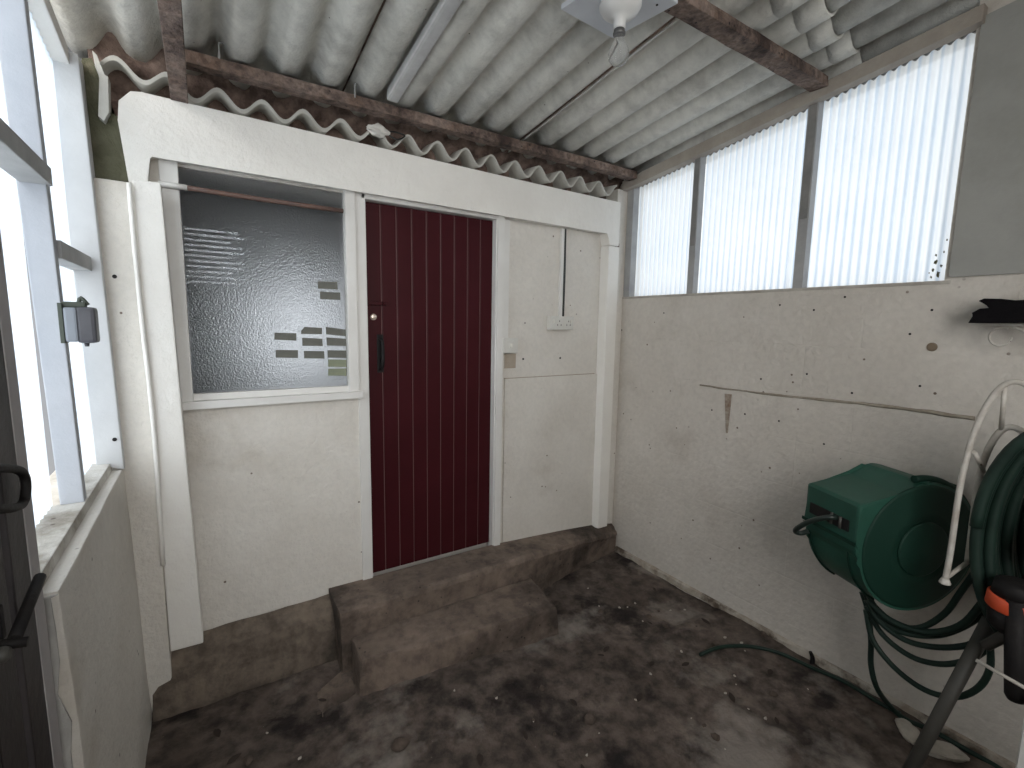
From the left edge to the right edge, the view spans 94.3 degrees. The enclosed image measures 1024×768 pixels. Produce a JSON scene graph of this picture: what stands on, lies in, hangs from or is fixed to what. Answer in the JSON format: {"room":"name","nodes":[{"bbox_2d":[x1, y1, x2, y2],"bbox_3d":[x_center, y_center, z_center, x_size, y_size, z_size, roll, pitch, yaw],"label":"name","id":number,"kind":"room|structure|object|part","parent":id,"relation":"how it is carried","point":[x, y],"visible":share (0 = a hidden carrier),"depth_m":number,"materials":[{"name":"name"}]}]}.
{"room":"lean-to utility porch","nodes":[
{"label":"lean-to utility porch","id":0,"kind":"room"},
{"bbox_2d":[22,46,81,475],"bbox_3d":[-1.785,-0.119,3.490,3.800,2.800,2.830,-4,9,-33],"label":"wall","id":1,"kind":"structure","parent":0,"point":[51,465],"depth_m":1.81,"materials":[{"name":"white paint"}]},
{"bbox_2d":[42,468,151,767],"bbox_3d":[-1.318,0.936,1.503,0.162,1.120,1.117,-4,9,-33],"label":"wall","id":2,"kind":"structure","parent":0,"point":[103,688],"depth_m":1.36,"materials":[{"name":"beige paint"}]},
{"bbox_2d":[44,594,72,767],"bbox_3d":[-1.005,0.967,1.050,0.095,1.044,0.016,-6,10,-44],"label":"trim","id":3,"kind":"structure","parent":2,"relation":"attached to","point":[64,720],"depth_m":1.02,"materials":[{"name":"white paint"}]},
{"bbox_2d":[0,0,124,527],"bbox_3d":[-0.988,-0.447,0.868,0.170,1.834,2.220,-4,9,-33],"label":"window","id":4,"kind":"structure","parent":2,"relation":"in","point":[47,172],"depth_m":1.36,"materials":[{"name":"white paint"}]},
{"bbox_3d":[-1.295,-0.339,1.310,0.073,1.400,0.085,-4,9,-33],"label":"glazing post","id":5,"kind":"part","parent":4,"relation":"part of","materials":[{"name":"white paint"}]},
{"bbox_3d":[-1.009,-1.153,0.757,0.092,0.406,2.220,-4,9,-33],"label":"plate","id":6,"kind":"part","parent":4,"relation":"part of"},
{"bbox_2d":[57,296,99,346],"bbox_3d":[-1.225,-0.177,1.344,0.078,0.142,0.063,-4,9,-33],"label":"junction box","id":7,"kind":"object","parent":4,"relation":"attached to","point":[78,322],"visible":1,"depth_m":1.32,"materials":[{"name":"grey plastic"}]},
{"bbox_2d":[35,464,111,586],"bbox_3d":[-1.306,0.380,1.333,0.154,0.034,1.070,-4,9,-33],"label":"windowsill","id":8,"kind":"structure","parent":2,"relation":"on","point":[54,532],"depth_m":1.30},
{"bbox_2d":[94,178,171,708],"bbox_3d":[-1.505,0.313,1.912,0.114,2.148,0.095,-4,9,-33],"label":"wall","id":9,"kind":"structure","parent":0,"point":[111,195],"depth_m":1.85,"materials":[{"name":"beige paint"}]},
{"bbox_2d":[81,58,128,181],"bbox_3d":[-1.499,-0.960,1.760,0.144,0.426,0.056,-4,9,-33],"label":"mortar patch","id":10,"kind":"object","parent":9,"relation":"on","point":[107,149],"visible":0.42,"depth_m":1.74,"materials":[{"name":"green concrete"}]},
{"bbox_2d":[149,160,626,630],"bbox_3d":[-0.388,0.073,2.721,2.950,2.660,0.112,-4,9,-33],"label":"wall","id":11,"kind":"structure","parent":0,"point":[275,488],"depth_m":2.43,"materials":[{"name":"beige paint"}]},
{"bbox_2d":[158,159,363,410],"bbox_3d":[-1.084,-0.425,2.143,0.780,1.032,0.090,-4,9,-33],"label":"window","id":12,"kind":"structure","parent":11,"relation":"in","point":[243,272],"depth_m":2.12,"materials":[{"name":"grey glass"}]},
{"bbox_2d":[158,181,343,212],"bbox_3d":[-1.089,-0.799,2.046,0.701,0.029,0.022,-4,9,-33],"label":"pipe","id":13,"kind":"object","parent":12,"relation":"attached to","point":[163,183],"visible":0.94,"depth_m":2.01,"materials":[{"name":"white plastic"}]},
{"bbox_3d":[-1.099,0.038,2.218,0.648,0.030,0.045,-4,9,-33],"label":"rail","id":14,"kind":"part","parent":12,"relation":"part of","materials":[{"name":"white wood"}]},
{"bbox_3d":[-1.093,0.070,2.206,0.780,0.034,0.090,-4,9,-33],"label":"sill","id":15,"kind":"part","parent":12,"relation":"part of","materials":[{"name":"white wood"}]},
{"bbox_2d":[274,333,295,340],"bbox_3d":[-1.054,-0.220,2.210,0.094,0.038,0.001,-4,9,-33],"label":"sticker","id":16,"kind":"object","parent":12,"relation":"attached to","point":[277,336],"visible":1,"depth_m":2.21,"materials":[{"name":"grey paper"}]},
{"bbox_2d":[276,350,297,357],"bbox_3d":[-1.052,-0.140,2.221,0.097,0.040,0.001,-4,9,-33],"label":"sticker","id":17,"kind":"object","parent":12,"relation":"attached to","point":[279,353],"visible":1,"depth_m":2.22,"materials":[{"name":"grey paper"}]},
{"bbox_2d":[301,327,321,333],"bbox_3d":[-0.957,-0.255,2.268,0.095,0.035,0.001,-4,9,-33],"label":"sticker","id":18,"kind":"object","parent":12,"relation":"attached to","point":[306,330],"visible":1,"depth_m":2.27,"materials":[{"name":"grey paper"}]},
{"bbox_2d":[302,338,322,345],"bbox_3d":[-0.956,-0.202,2.276,0.092,0.041,0.001,-4,9,-33],"label":"sticker","id":19,"kind":"object","parent":12,"relation":"attached to","point":[305,341],"visible":1,"depth_m":2.27,"materials":[{"name":"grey paper"}]},
{"bbox_2d":[304,351,323,358],"bbox_3d":[-0.952,-0.141,2.287,0.092,0.039,0.001,-4,9,-33],"label":"sticker","id":20,"kind":"object","parent":12,"relation":"attached to","point":[307,354],"visible":1,"depth_m":2.29,"materials":[{"name":"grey paper"}]},
{"bbox_2d":[318,281,337,289],"bbox_3d":[-0.886,-0.475,2.284,0.091,0.036,0.001,-4,9,-33],"label":"sticker","id":21,"kind":"object","parent":12,"relation":"attached to","point":[321,284],"visible":1,"depth_m":2.28,"materials":[{"name":"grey paper"}]},
{"bbox_2d":[320,292,339,299],"bbox_3d":[-0.878,-0.426,2.296,0.095,0.036,0.001,-4,9,-33],"label":"sticker","id":22,"kind":"object","parent":12,"relation":"attached to","point":[323,295],"visible":1,"depth_m":2.30,"materials":[{"name":"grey paper"}]},
{"bbox_2d":[326,337,345,345],"bbox_3d":[-0.864,-0.208,2.336,0.092,0.044,0.001,-4,9,-33],"label":"sticker","id":23,"kind":"object","parent":12,"relation":"attached to","point":[330,341],"visible":1,"depth_m":2.33,"materials":[{"name":"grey paper"}]},
{"bbox_2d":[326,327,345,335],"bbox_3d":[-0.864,-0.257,2.329,0.093,0.046,0.001,-4,9,-33],"label":"sticker","id":24,"kind":"object","parent":12,"relation":"attached to","point":[330,331],"visible":1,"depth_m":2.33,"materials":[{"name":"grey paper"}]},
{"bbox_2d":[327,350,345,357],"bbox_3d":[-0.863,-0.147,2.344,0.089,0.040,0.001,-4,9,-33],"label":"sticker","id":25,"kind":"object","parent":12,"relation":"attached to","point":[331,353],"visible":1,"depth_m":2.34,"materials":[{"name":"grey paper"}]},
{"bbox_2d":[328,359,345,366],"bbox_3d":[-0.864,-0.102,2.350,0.088,0.041,0.001,-4,9,-33],"label":"sticker","id":26,"kind":"object","parent":12,"relation":"attached to","point":[331,362],"visible":1,"depth_m":2.35,"materials":[{"name":"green paper"}]},
{"bbox_2d":[328,368,345,375],"bbox_3d":[-0.866,-0.057,2.355,0.088,0.039,0.001,-4,9,-33],"label":"sticker","id":27,"kind":"object","parent":12,"relation":"attached to","point":[331,372],"visible":1,"depth_m":2.35,"materials":[{"name":"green paper"}]},
{"bbox_2d":[118,91,620,246],"bbox_3d":[-0.421,-1.001,2.537,2.586,0.341,0.200,-4,9,-33],"label":"lintel beam","id":28,"kind":"structure","parent":11,"relation":"attached to","point":[151,127],"depth_m":2.15,"materials":[{"name":"white paint"}]},
{"bbox_2d":[157,0,187,103],"bbox_3d":[-0.987,-1.143,1.362,0.064,0.235,1.102,-4,9,-33],"label":"rafter","id":29,"kind":"object","parent":28,"relation":"attached to","point":[170,11],"visible":1,"depth_m":1.54,"materials":[{"name":"brown wood"}]},
{"bbox_2d":[87,32,623,198],"bbox_3d":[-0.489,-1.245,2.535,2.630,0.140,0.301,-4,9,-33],"label":"sheet","id":30,"kind":"object","parent":28,"relation":"on","point":[537,175],"visible":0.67,"depth_m":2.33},
{"bbox_2d":[92,51,110,123],"bbox_3d":[-1.481,-1.066,1.723,0.038,0.230,0.060,-4,9,-33],"label":"fragment","id":31,"kind":"object","parent":30,"relation":"hanging from","point":[104,107],"visible":1,"depth_m":1.70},
{"bbox_2d":[366,123,389,137],"bbox_3d":[-0.636,-1.207,2.258,0.112,0.065,0.045,-4,9,-33],"label":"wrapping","id":32,"kind":"object","parent":30,"relation":"attached to","point":[377,130],"visible":1,"depth_m":2.25,"materials":[{"name":"white plastic"}]},
{"bbox_2d":[389,131,405,139],"bbox_3d":[-0.565,-1.204,2.304,0.103,0.048,0.028,-4,9,-33],"label":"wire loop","id":33,"kind":"object","parent":30,"relation":"attached to","point":[404,135],"visible":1,"depth_m":2.31,"materials":[{"name":"black metal"}]},
{"bbox_2d":[365,202,492,572],"bbox_3d":[-0.435,0.047,2.662,0.746,1.954,0.096,-4,9,-33],"label":"door","id":34,"kind":"structure","parent":11,"relation":"in","point":[429,274],"depth_m":2.65,"materials":[{"name":"red paint"}]},
{"bbox_3d":[-0.687,-0.159,2.476,0.034,0.198,0.006,-4,9,-33],"label":"handle plate","id":35,"kind":"part","parent":34,"relation":"part of","materials":[{"name":"black metal"}]},
{"bbox_3d":[-0.672,-0.155,2.454,0.016,0.174,0.056,-4,9,-33],"label":"handle","id":36,"kind":"part","parent":34,"relation":"part of","materials":[{"name":"black metal"}]},
{"bbox_2d":[355,192,504,579],"bbox_3d":[-0.432,0.031,2.650,0.848,2.041,0.072,-4,9,-33],"label":"door frame","id":37,"kind":"structure","parent":11,"relation":"attached to","point":[360,213],"depth_m":2.53,"materials":[{"name":"white wood"}]},
{"bbox_2d":[503,219,509,337],"bbox_3d":[-0.039,-0.613,2.803,0.040,0.687,0.022,-4,9,-33],"label":"conduit trunking","id":38,"kind":"object","parent":11,"relation":"attached to","point":[507,222],"visible":0.69,"depth_m":2.79,"materials":[{"name":"white plastic"}]},
{"bbox_2d":[503,338,517,352],"bbox_3d":[-0.016,-0.232,2.854,0.105,0.090,0.050,-4,9,-33],"label":"light switch","id":39,"kind":"object","parent":11,"relation":"attached to","point":[510,345],"visible":0.89,"depth_m":2.84,"materials":[{"name":"white plastic"}]},
{"bbox_2d":[547,316,573,329],"bbox_3d":[0.312,-0.391,3.048,0.187,0.086,0.048,-4,9,-33],"label":"power socket","id":40,"kind":"object","parent":11,"relation":"attached to","point":[553,322],"visible":1,"depth_m":3.02,"materials":[{"name":"white plastic"}]},
{"bbox_2d":[558,228,564,315],"bbox_3d":[0.312,-0.704,3.022,0.024,0.550,0.020,-4,9,-33],"label":"conduit trunking","id":41,"kind":"object","parent":11,"relation":"attached to","point":[562,231],"visible":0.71,"depth_m":3.01,"materials":[{"name":"white plastic"}]},
{"bbox_2d":[562,229,566,315],"bbox_3d":[0.332,-0.705,3.029,0.019,0.550,0.016,0,7,-11],"label":"cable","id":42,"kind":"object","parent":11,"relation":"attached to","point":[564,271],"visible":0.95,"depth_m":3.02,"materials":[{"name":"black plastic"}]},
{"bbox_2d":[50,0,979,179],"bbox_3d":[0.577,-1.377,1.000,3.040,0.570,3.850,-4,9,-33],"label":"ceiling","id":43,"kind":"structure","parent":0,"point":[532,71],"depth_m":1.94,"materials":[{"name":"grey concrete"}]},
{"bbox_2d":[185,49,636,180],"bbox_3d":[-0.231,-1.293,2.444,2.440,0.049,0.070,-4,9,-33],"label":"purlin","id":44,"kind":"object","parent":43,"relation":"attached to","point":[195,61],"visible":0.91,"depth_m":2.19,"materials":[{"name":"brown wood"}]},
{"bbox_2d":[218,42,222,58],"bbox_3d":[-1.121,-1.281,1.823,0.011,0.065,0.021,3,8,17],"label":"nail","id":45,"kind":"object","parent":44,"relation":"on","point":[219,43],"visible":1,"depth_m":1.82,"materials":[{"name":"grey metal"}]},
{"bbox_2d":[354,83,356,97],"bbox_3d":[-0.692,-1.300,2.101,0.011,0.065,0.021,3,8,17],"label":"nail","id":46,"kind":"object","parent":44,"relation":"on","point":[355,84],"visible":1,"depth_m":2.10,"materials":[{"name":"grey metal"}]},
{"bbox_2d":[387,0,462,102],"bbox_3d":[-0.295,-1.310,1.767,0.055,0.147,0.960,-4,8,-32],"label":"batten","id":47,"kind":"object","parent":43,"relation":"attached to","point":[444,11],"visible":1,"depth_m":1.83,"materials":[{"name":"grey wood"}]},
{"bbox_2d":[664,0,827,91],"bbox_3d":[0.773,-1.332,1.768,1.516,0.045,0.081,-4,9,-33],"label":"purlin","id":48,"kind":"object","parent":43,"relation":"attached to","point":[702,15],"visible":0.99,"depth_m":1.84,"materials":[{"name":"brown wood"}]},
{"bbox_2d":[561,0,677,66],"bbox_3d":[0.360,-1.191,1.619,0.265,0.211,0.285,-5,10,-41],"label":"ceiling lamp","id":49,"kind":"object","parent":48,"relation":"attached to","point":[613,18],"visible":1,"depth_m":1.60,"materials":[{"name":"white plastic"}]},
{"bbox_3d":[0.363,-1.134,1.615,0.070,0.100,0.070,-4,9,-33],"label":"bulb","id":50,"kind":"part","parent":49,"relation":"part of","materials":[{"name":"clear glass"}]},
{"bbox_2d":[145,552,994,767],"bbox_3d":[0.380,1.507,1.269,3.650,0.053,4.150,-4,9,-33],"label":"floor","id":51,"kind":"structure","parent":0,"point":[837,726],"depth_m":2.04,"materials":[{"name":"grey concrete"}]},
{"bbox_2d":[213,729,220,736],"bbox_3d":[-1.188,1.406,1.915,0.061,0.006,0.027,8,10,43],"label":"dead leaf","id":52,"kind":"object","parent":51,"relation":"on","point":[216,732],"visible":1,"depth_m":1.91,"materials":[{"name":"brown plant"}]},
{"bbox_2d":[226,753,240,764],"bbox_3d":[-1.050,1.414,1.794,0.025,0.005,0.057,6,9,33],"label":"dead leaf","id":53,"kind":"object","parent":51,"relation":"on","point":[233,758],"visible":1,"depth_m":1.79,"materials":[{"name":"brown plant"}]},
{"bbox_2d":[152,594,336,721],"bbox_3d":[-1.203,1.250,2.208,0.772,0.291,0.156,-4,9,-33],"label":"ledge","id":54,"kind":"object","parent":51,"relation":"on","point":[232,658],"visible":0.73,"depth_m":2.18,"materials":[{"name":"concrete"}]},
{"bbox_2d":[132,180,202,650],"bbox_3d":[-1.397,0.174,1.948,0.119,1.895,0.122,-4,9,-33],"label":"post","id":55,"kind":"object","parent":54,"relation":"on","point":[183,599],"visible":0.97,"depth_m":1.89,"materials":[{"name":"white wood"}]},
{"bbox_2d":[126,182,165,565],"bbox_3d":[-1.407,0.000,1.834,0.033,1.483,0.017,-4,9,-33],"label":"conduit pipe","id":56,"kind":"object","parent":55,"relation":"attached to","point":[128,185],"visible":1,"depth_m":1.82,"materials":[{"name":"white plastic"}]},
{"bbox_2d":[243,755,252,765],"bbox_3d":[-0.995,1.418,1.790,0.034,0.024,0.034,8,10,44],"label":"clod","id":57,"kind":"object","parent":51,"relation":"on","point":[247,760],"visible":1,"depth_m":1.78,"materials":[{"name":"brown soil"}]},
{"bbox_2d":[317,671,355,716],"bbox_3d":[-0.794,1.406,2.143,0.168,0.043,0.251,-4,9,-33],"label":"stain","id":58,"kind":"object","parent":51,"relation":"on","point":[336,691],"visible":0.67,"depth_m":2.14,"materials":[{"name":"concrete"}]},
{"bbox_2d":[391,737,409,751],"bbox_3d":[-0.435,1.410,1.856,0.070,0.051,0.055,-4,9,-33],"label":"pebble","id":59,"kind":"object","parent":51,"relation":"on","point":[399,744],"visible":1,"depth_m":1.84,"materials":[{"name":"grey stone"}]},
{"bbox_2d":[351,578,558,695],"bbox_3d":[-0.242,1.292,2.438,1.092,0.186,0.340,-4,9,-33],"label":"step","id":60,"kind":"structure","parent":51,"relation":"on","point":[516,615],"depth_m":2.36,"materials":[{"name":"concrete"}]},
{"bbox_2d":[329,523,616,672],"bbox_3d":[-0.035,1.168,2.890,1.998,0.318,0.265,-4,9,-33],"label":"concrete step","id":61,"kind":"structure","parent":51,"relation":"on","point":[360,607],"depth_m":2.64,"materials":[{"name":"concrete"}]},
{"bbox_2d":[592,246,618,527],"bbox_3d":[0.642,0.054,3.312,0.112,1.965,0.065,-4,9,-33],"label":"post","id":62,"kind":"object","parent":61,"relation":"on","point":[609,257],"visible":1,"depth_m":3.28,"materials":[{"name":"white wood"}]},
{"bbox_2d":[477,753,483,765],"bbox_3d":[-0.121,1.432,1.810,0.027,0.006,0.062,0,7,-11],"label":"dead leaf","id":63,"kind":"object","parent":51,"relation":"on","point":[480,758],"visible":1,"depth_m":1.81,"materials":[{"name":"brown plant"}]},
{"bbox_2d":[523,731,527,739],"bbox_3d":[0.054,1.423,1.923,0.019,0.004,0.043,-1,7,-15],"label":"dead leaf","id":64,"kind":"object","parent":51,"relation":"on","point":[525,735],"visible":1,"depth_m":1.92,"materials":[{"name":"brown plant"}]},
{"bbox_2d":[584,712,595,724],"bbox_3d":[0.329,1.413,2.006,0.048,0.037,0.049,2,7,5],"label":"pebble","id":65,"kind":"object","parent":51,"relation":"on","point":[589,718],"visible":1,"depth_m":1.99,"materials":[{"name":"grey stone"}]},
{"bbox_2d":[636,692,642,701],"bbox_3d":[0.572,1.403,2.128,0.026,0.006,0.060,5,8,31],"label":"dead leaf","id":66,"kind":"object","parent":51,"relation":"on","point":[639,696],"visible":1,"depth_m":2.12,"materials":[{"name":"brown plant"}]},
{"bbox_2d":[710,733,719,740],"bbox_3d":[0.827,1.432,1.928,0.035,0.024,0.035,-3,8,-29],"label":"clod","id":67,"kind":"object","parent":51,"relation":"on","point":[716,737],"visible":1,"depth_m":1.92,"materials":[{"name":"brown soil"}]},
{"bbox_2d":[729,692,734,702],"bbox_3d":[0.977,1.393,2.113,0.026,0.006,0.059,1,7,3],"label":"dead leaf","id":68,"kind":"object","parent":51,"relation":"on","point":[731,696],"visible":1,"depth_m":2.11,"materials":[{"name":"brown plant"}]},
{"bbox_2d":[760,631,766,636],"bbox_3d":[1.343,1.338,2.542,0.036,0.028,0.032,-1,8,-17],"label":"pebble","id":69,"kind":"object","parent":51,"relation":"on","point":[762,633],"visible":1,"depth_m":2.53,"materials":[{"name":"stone"}]},
{"bbox_2d":[767,669,772,675],"bbox_3d":[1.240,1.385,2.280,0.026,0.006,0.060,6,9,35],"label":"dead leaf","id":70,"kind":"object","parent":51,"relation":"on","point":[769,671],"visible":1,"depth_m":2.28,"materials":[{"name":"brown plant"}]},
{"bbox_2d":[699,644,900,712],"bbox_3d":[1.346,1.376,2.299,0.812,0.038,0.226,4,8,25],"label":"garden hose","id":71,"kind":"object","parent":51,"relation":"on","point":[707,651],"visible":0.97,"depth_m":2.35,"materials":[{"name":"green rubber"}]},
{"bbox_2d":[809,651,814,664],"bbox_3d":[1.488,1.364,2.358,0.026,0.076,0.029,-4,9,-33],"label":"peg","id":72,"kind":"object","parent":51,"relation":"on","point":[812,658],"visible":0.91,"depth_m":2.35,"materials":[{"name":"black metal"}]},
{"bbox_2d":[895,718,919,744],"bbox_3d":[1.625,1.424,1.949,0.072,0.051,0.130,3,8,18],"label":"flat stone","id":73,"kind":"object","parent":51,"relation":"on","point":[909,732],"visible":0.89,"depth_m":1.93,"materials":[{"name":"beige stone"}]},
{"bbox_2d":[914,740,969,762],"bbox_3d":[1.682,1.435,1.866,0.178,0.044,0.088,4,8,23],"label":"flat stone","id":74,"kind":"object","parent":51,"relation":"on","point":[942,750],"visible":0.7,"depth_m":1.84,"materials":[{"name":"grey stone"}]},
{"bbox_2d":[902,379,1023,767],"bbox_3d":[1.554,0.739,1.509,0.319,1.519,0.376,-4,9,-33],"label":"trolley","id":75,"kind":"object","parent":51,"relation":"on","point":[1004,599],"visible":0.87,"depth_m":1.49,"materials":[{"name":"white metal"}]},
{"bbox_3d":[1.437,1.118,1.599,0.238,0.741,0.040,3,7,13],"label":"leg","id":76,"kind":"part","parent":75,"relation":"part of","materials":[{"name":"grey metal"}]},
{"bbox_3d":[1.474,0.614,1.572,0.086,0.067,0.013,0,7,-7],"label":"cross rod","id":77,"kind":"part","parent":75,"relation":"part of","materials":[{"name":"white metal"}]},
{"bbox_3d":[1.488,0.249,1.514,0.081,0.081,0.013,-2,8,-21],"label":"cross rod","id":78,"kind":"part","parent":75,"relation":"part of","materials":[{"name":"white metal"}]},
{"bbox_2d":[969,432,1023,632],"bbox_3d":[1.634,0.461,1.431,0.257,0.724,0.345,-4,9,-33],"label":"garden hose","id":79,"kind":"object","parent":75,"relation":"hanging from","point":[996,538],"visible":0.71,"depth_m":1.49,"materials":[{"name":"green rubber"}]},
{"bbox_3d":[1.465,0.869,1.381,0.011,0.042,0.176,-4,9,-33],"label":"tie rod","id":80,"kind":"part","parent":75,"relation":"part of","materials":[{"name":"white metal"}]},
{"bbox_3d":[1.511,0.077,1.462,0.082,0.159,0.013,-5,9,-38],"label":"cross rod","id":81,"kind":"part","parent":75,"relation":"part of","materials":[{"name":"white metal"}]},
{"bbox_2d":[1015,719,1023,767],"bbox_3d":[1.518,1.194,1.266,0.070,0.667,0.260,-4,9,-33],"label":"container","id":82,"kind":"object","parent":51,"relation":"on","point":[1020,757],"visible":1,"depth_m":1.33,"materials":[{"name":"plastic"}]},
{"bbox_2d":[612,0,1023,767],"bbox_3d":[1.719,-0.149,2.019,0.172,3.350,3.720,-4,9,-33],"label":"wall","id":83,"kind":"structure","parent":0,"point":[822,384],"depth_m":2.37,"materials":[{"name":"beige paint"}]},
{"bbox_2d":[725,394,731,432],"bbox_3d":[1.220,0.167,2.699,0.006,0.223,0.042,-4,9,-33],"label":"strap","id":84,"kind":"object","parent":83,"relation":"attached to","point":[728,397],"visible":1,"depth_m":2.69,"materials":[{"name":"beige metal"}]},
{"bbox_2d":[622,31,975,298],"bbox_3d":[1.279,-0.983,2.549,0.068,0.984,1.750,-4,9,-33],"label":"window","id":85,"kind":"structure","parent":83,"relation":"in","point":[856,188],"depth_m":2.26,"materials":[{"name":"plastic"}]},
{"bbox_3d":[1.272,-0.503,2.611,0.063,0.015,1.750,-4,9,-33],"label":"sill","id":86,"kind":"part","parent":85,"relation":"part of","materials":[{"name":"white wood"}]},
{"bbox_2d":[622,3,987,191],"bbox_3d":[1.249,-1.344,2.483,0.055,0.278,1.765,-4,9,-33],"label":"wall plate","id":87,"kind":"object","parent":83,"relation":"attached to","point":[969,21],"visible":1,"depth_m":2.14,"materials":[{"name":"brown wood"}]},
{"bbox_2d":[793,463,970,610],"bbox_3d":[1.441,0.572,1.908,0.580,0.516,0.388,-1,7,-12],"label":"hose reel","id":88,"kind":"object","parent":83,"relation":"attached to","point":[883,530],"visible":0.88,"depth_m":1.75,"materials":[{"name":"green plastic"}]},
{"bbox_2d":[859,573,1002,767],"bbox_3d":[1.639,0.969,1.817,0.298,0.975,0.536,-4,9,-33],"label":"garden hose","id":89,"kind":"object","parent":88,"relation":"hanging from","point":[874,615],"visible":0.8,"depth_m":1.80,"materials":[{"name":"green rubber"}]},
{"bbox_2d":[948,0,1023,276],"bbox_3d":[2.180,-0.899,1.102,0.011,1.158,1.665,-4,9,-33],"label":"panel","id":90,"kind":"object","parent":83,"relation":"attached to","point":[988,239],"visible":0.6,"depth_m":1.74,"materials":[{"name":"grey paint"}]},
{"bbox_2d":[972,324,1023,346],"bbox_3d":[1.817,-0.144,1.676,0.089,0.133,0.282,-4,9,-33],"label":"bracket","id":91,"kind":"object","parent":83,"relation":"attached to","point":[1014,326],"visible":1,"depth_m":1.71,"materials":[{"name":"white metal"}]},
{"bbox_2d":[968,298,1023,322],"bbox_3d":[1.775,-0.257,1.665,0.130,0.090,0.223,-4,9,-33],"label":"board","id":92,"kind":"object","parent":91,"relation":"on","point":[998,310],"visible":1,"depth_m":1.66,"materials":[{"name":"black wood"}]},
{"bbox_3d":[-0.340,0.111,-0.126,0.120,3.300,2.335,-4,9,-33],"label":"wall","id":93,"kind":"structure","parent":0,"visible":0},
{"bbox_2d":[0,328,53,767],"bbox_3d":[-0.638,0.469,0.468,0.106,2.270,1.104,-4,9,-33],"label":"door","id":94,"kind":"structure","parent":93,"relation":"in","point":[25,742],"depth_m":0.84,"materials":[{"name":"black metal"}]},
{"bbox_3d":[-0.652,0.495,0.459,0.040,2.120,0.870,-4,9,-33],"label":"plank panel","id":95,"kind":"part","parent":94,"relation":"part of","materials":[{"name":"wood"}]},
{"bbox_3d":[-0.847,0.169,0.790,0.028,0.119,0.192,-4,9,-33],"label":"pull handle","id":96,"kind":"part","parent":94,"relation":"part of","materials":[{"name":"black metal"}]},
{"bbox_2d":[0,231,62,767],"bbox_3d":[-0.979,0.223,0.891,0.100,2.640,0.085,-4,9,-33],"label":"door frame","id":97,"kind":"structure","parent":93,"relation":"attached to","point":[5,318],"depth_m":0.92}
]}

